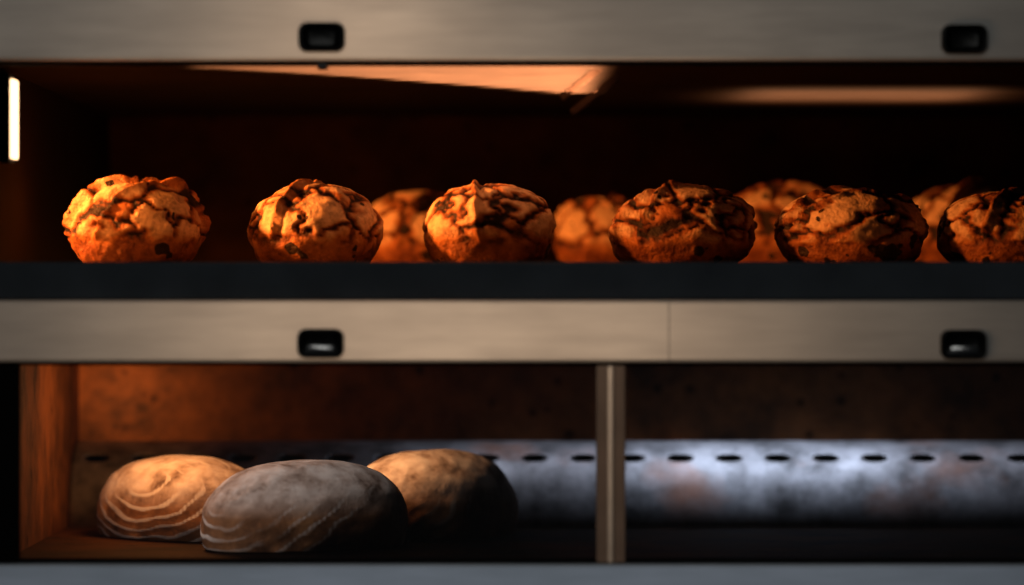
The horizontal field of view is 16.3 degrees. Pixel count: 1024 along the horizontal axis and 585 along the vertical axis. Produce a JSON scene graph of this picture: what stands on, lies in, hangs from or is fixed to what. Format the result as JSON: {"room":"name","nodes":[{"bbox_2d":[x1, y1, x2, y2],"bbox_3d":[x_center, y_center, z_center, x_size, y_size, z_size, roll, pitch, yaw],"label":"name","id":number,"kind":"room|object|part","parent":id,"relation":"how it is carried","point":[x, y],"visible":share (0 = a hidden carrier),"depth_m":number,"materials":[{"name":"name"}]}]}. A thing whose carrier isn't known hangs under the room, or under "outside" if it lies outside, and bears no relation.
{"room":"bakery","nodes":[
{"label":"bakery","id":0,"kind":"room"},
{"bbox_2d":[0,0,1023,584],"bbox_3d":[0.175,-0.276,3.999,1.550,1.387,1.061,0,0,0],"label":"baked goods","id":1,"kind":"object","parent":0,"point":[647,423],"visible":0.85,"depth_m":3.71,"materials":[{"name":"food"}]},
{"bbox_3d":[-0.494,-0.172,3.558,0.005,0.079,0.033,0,0,0],"label":"oven lamp glass","id":2,"kind":"part","parent":1,"relation":"part of","materials":[{"name":"white glass"}]},
{"bbox_3d":[-0.552,0.152,3.994,0.095,0.288,1.012,0,0,0],"label":"chamber cheek plate","id":3,"kind":"part","parent":1,"relation":"part of","materials":[{"name":"metal"}]},
{"bbox_3d":[-0.552,-0.117,3.994,0.095,0.248,1.012,0,0,0],"label":"chamber cheek plate","id":4,"kind":"part","parent":1,"relation":"part of","materials":[{"name":"black metal"}]},
{"bbox_2d":[62,174,210,261],"bbox_3d":[-0.391,-0.076,3.720,0.153,0.092,0.136,0,0,-20],"label":"bread roll","id":5,"kind":"object","parent":1,"relation":"on","point":[117,218],"visible":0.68,"depth_m":3.67,"materials":[{"name":"brown food"}]},
{"bbox_2d":[96,455,243,542],"bbox_3d":[-0.358,0.222,3.910,0.155,0.088,0.241,0,0,-42],"label":"bread loaf","id":6,"kind":"object","parent":1,"relation":"on","point":[161,498],"visible":0.7,"depth_m":3.85,"materials":[{"name":"brown food"}]},
{"bbox_2d":[200,460,407,553],"bbox_3d":[-0.215,0.221,3.750,0.246,0.091,0.155,0,0,-42],"label":"bread loaf","id":7,"kind":"object","parent":1,"relation":"on","point":[291,506],"visible":1,"depth_m":3.68,"materials":[{"name":"brown food"}]},
{"bbox_2d":[247,179,383,261],"bbox_3d":[-0.204,-0.074,3.730,0.140,0.088,0.138,0,0,-15],"label":"bread roll","id":8,"kind":"object","parent":1,"relation":"on","point":[306,220],"visible":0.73,"depth_m":3.68,"materials":[{"name":"brown food"}]},
{"bbox_3d":[-0.186,0.049,3.474,0.045,0.028,0.010,0,0,0],"label":"latch handle","id":9,"kind":"part","parent":1,"relation":"part of","materials":[{"name":"black plastic"}]},
{"bbox_3d":[-0.185,0.055,3.473,0.030,0.010,0.006,0,0,0],"label":"latch handle pull","id":10,"kind":"part","parent":1,"relation":"part of","materials":[{"name":"silver metal"}]},
{"bbox_3d":[-0.185,-0.248,3.474,0.045,0.028,0.010,0,0,0],"label":"latch handle","id":11,"kind":"part","parent":1,"relation":"part of","materials":[{"name":"black plastic"}]},
{"bbox_2d":[371,191,443,261],"bbox_3d":[-0.110,-0.076,4.278,0.147,0.092,0.141,0,0,0],"label":"bread roll","id":12,"kind":"object","parent":1,"relation":"on","point":[403,214],"visible":0.34,"depth_m":4.22,"materials":[{"name":"brown food"}]},
{"bbox_2d":[367,449,518,541],"bbox_3d":[-0.088,0.219,3.930,0.153,0.094,0.253,0,0,32],"label":"bread loaf","id":13,"kind":"object","parent":1,"relation":"on","point":[448,494],"visible":0.77,"depth_m":3.86,"materials":[{"name":"brown food"}]},
{"bbox_2d":[422,180,556,261],"bbox_3d":[-0.024,-0.073,3.719,0.139,0.088,0.148,0,0,25],"label":"bread roll","id":14,"kind":"object","parent":1,"relation":"on","point":[474,222],"visible":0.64,"depth_m":3.67,"materials":[{"name":"brown food"}]},
{"bbox_3d":[0.177,-0.231,4.000,1.365,0.020,1.000,0,0,0],"label":"chamber crown plate","id":15,"kind":"part","parent":1,"relation":"part of","materials":[{"name":"metal"}]},
{"bbox_3d":[0.177,0.040,4.000,1.365,0.062,1.000,0,0,0],"label":"chamber crown plate","id":16,"kind":"part","parent":1,"relation":"part of","materials":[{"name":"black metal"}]},
{"bbox_3d":[0.175,-0.117,4.515,1.550,0.248,0.030,0,0,0],"label":"chamber plate","id":17,"kind":"part","parent":1,"relation":"part of","materials":[{"name":"metal"}]},
{"bbox_3d":[0.077,-0.204,3.560,0.060,0.026,0.004,-38,0,0],"label":"door hinge arm","id":18,"kind":"part","parent":1,"relation":"part of","materials":[{"name":"metal"}]},
{"bbox_2d":[554,193,629,261],"bbox_3d":[0.121,-0.075,4.302,0.143,0.090,0.149,0,0,0],"label":"bread roll","id":19,"kind":"object","parent":1,"relation":"on","point":[581,230],"visible":0.44,"depth_m":4.25,"materials":[{"name":"brown food"}]},
{"bbox_2d":[608,180,757,261],"bbox_3d":[0.178,-0.073,3.740,0.166,0.087,0.148,0,0,-10],"label":"bread roll","id":20,"kind":"object","parent":1,"relation":"on","point":[674,221],"visible":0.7,"depth_m":3.69,"materials":[{"name":"brown food"}]},
{"bbox_2d":[736,181,821,261],"bbox_3d":[0.327,-0.081,4.281,0.163,0.103,0.152,0,0,20],"label":"bread roll","id":21,"kind":"object","parent":1,"relation":"on","point":[768,200],"visible":0.27,"depth_m":4.22,"materials":[{"name":"brown food"}]},
{"bbox_2d":[774,185,929,261],"bbox_3d":[0.352,-0.071,3.741,0.169,0.082,0.162,0,0,-40],"label":"bread roll","id":22,"kind":"object","parent":1,"relation":"on","point":[836,223],"visible":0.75,"depth_m":3.68,"materials":[{"name":"brown food"}]},
{"bbox_2d":[913,178,996,261],"bbox_3d":[0.538,-0.084,4.289,0.153,0.108,0.154,0,0,-19],"label":"bread roll","id":23,"kind":"object","parent":1,"relation":"on","point":[933,204],"visible":0.27,"depth_m":4.24,"materials":[{"name":"brown food"}]},
{"bbox_3d":[0.438,0.050,3.474,0.045,0.028,0.010,0,0,0],"label":"latch handle","id":24,"kind":"part","parent":1,"relation":"part of","materials":[{"name":"black plastic"}]},
{"bbox_3d":[0.438,0.056,3.473,0.030,0.010,0.006,0,0,0],"label":"latch handle pull","id":25,"kind":"part","parent":1,"relation":"part of","materials":[{"name":"silver metal"}]},
{"bbox_3d":[0.439,-0.246,3.474,0.045,0.028,0.010,0,0,0],"label":"latch handle","id":26,"kind":"part","parent":1,"relation":"part of","materials":[{"name":"black plastic"}]},
{"bbox_2d":[936,187,1023,261],"bbox_3d":[0.515,-0.070,3.730,0.146,0.081,0.157,0,0,-10],"label":"bread roll","id":27,"kind":"object","parent":1,"relation":"on","point":[987,226],"visible":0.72,"depth_m":3.67,"materials":[{"name":"brown food"}]}
]}

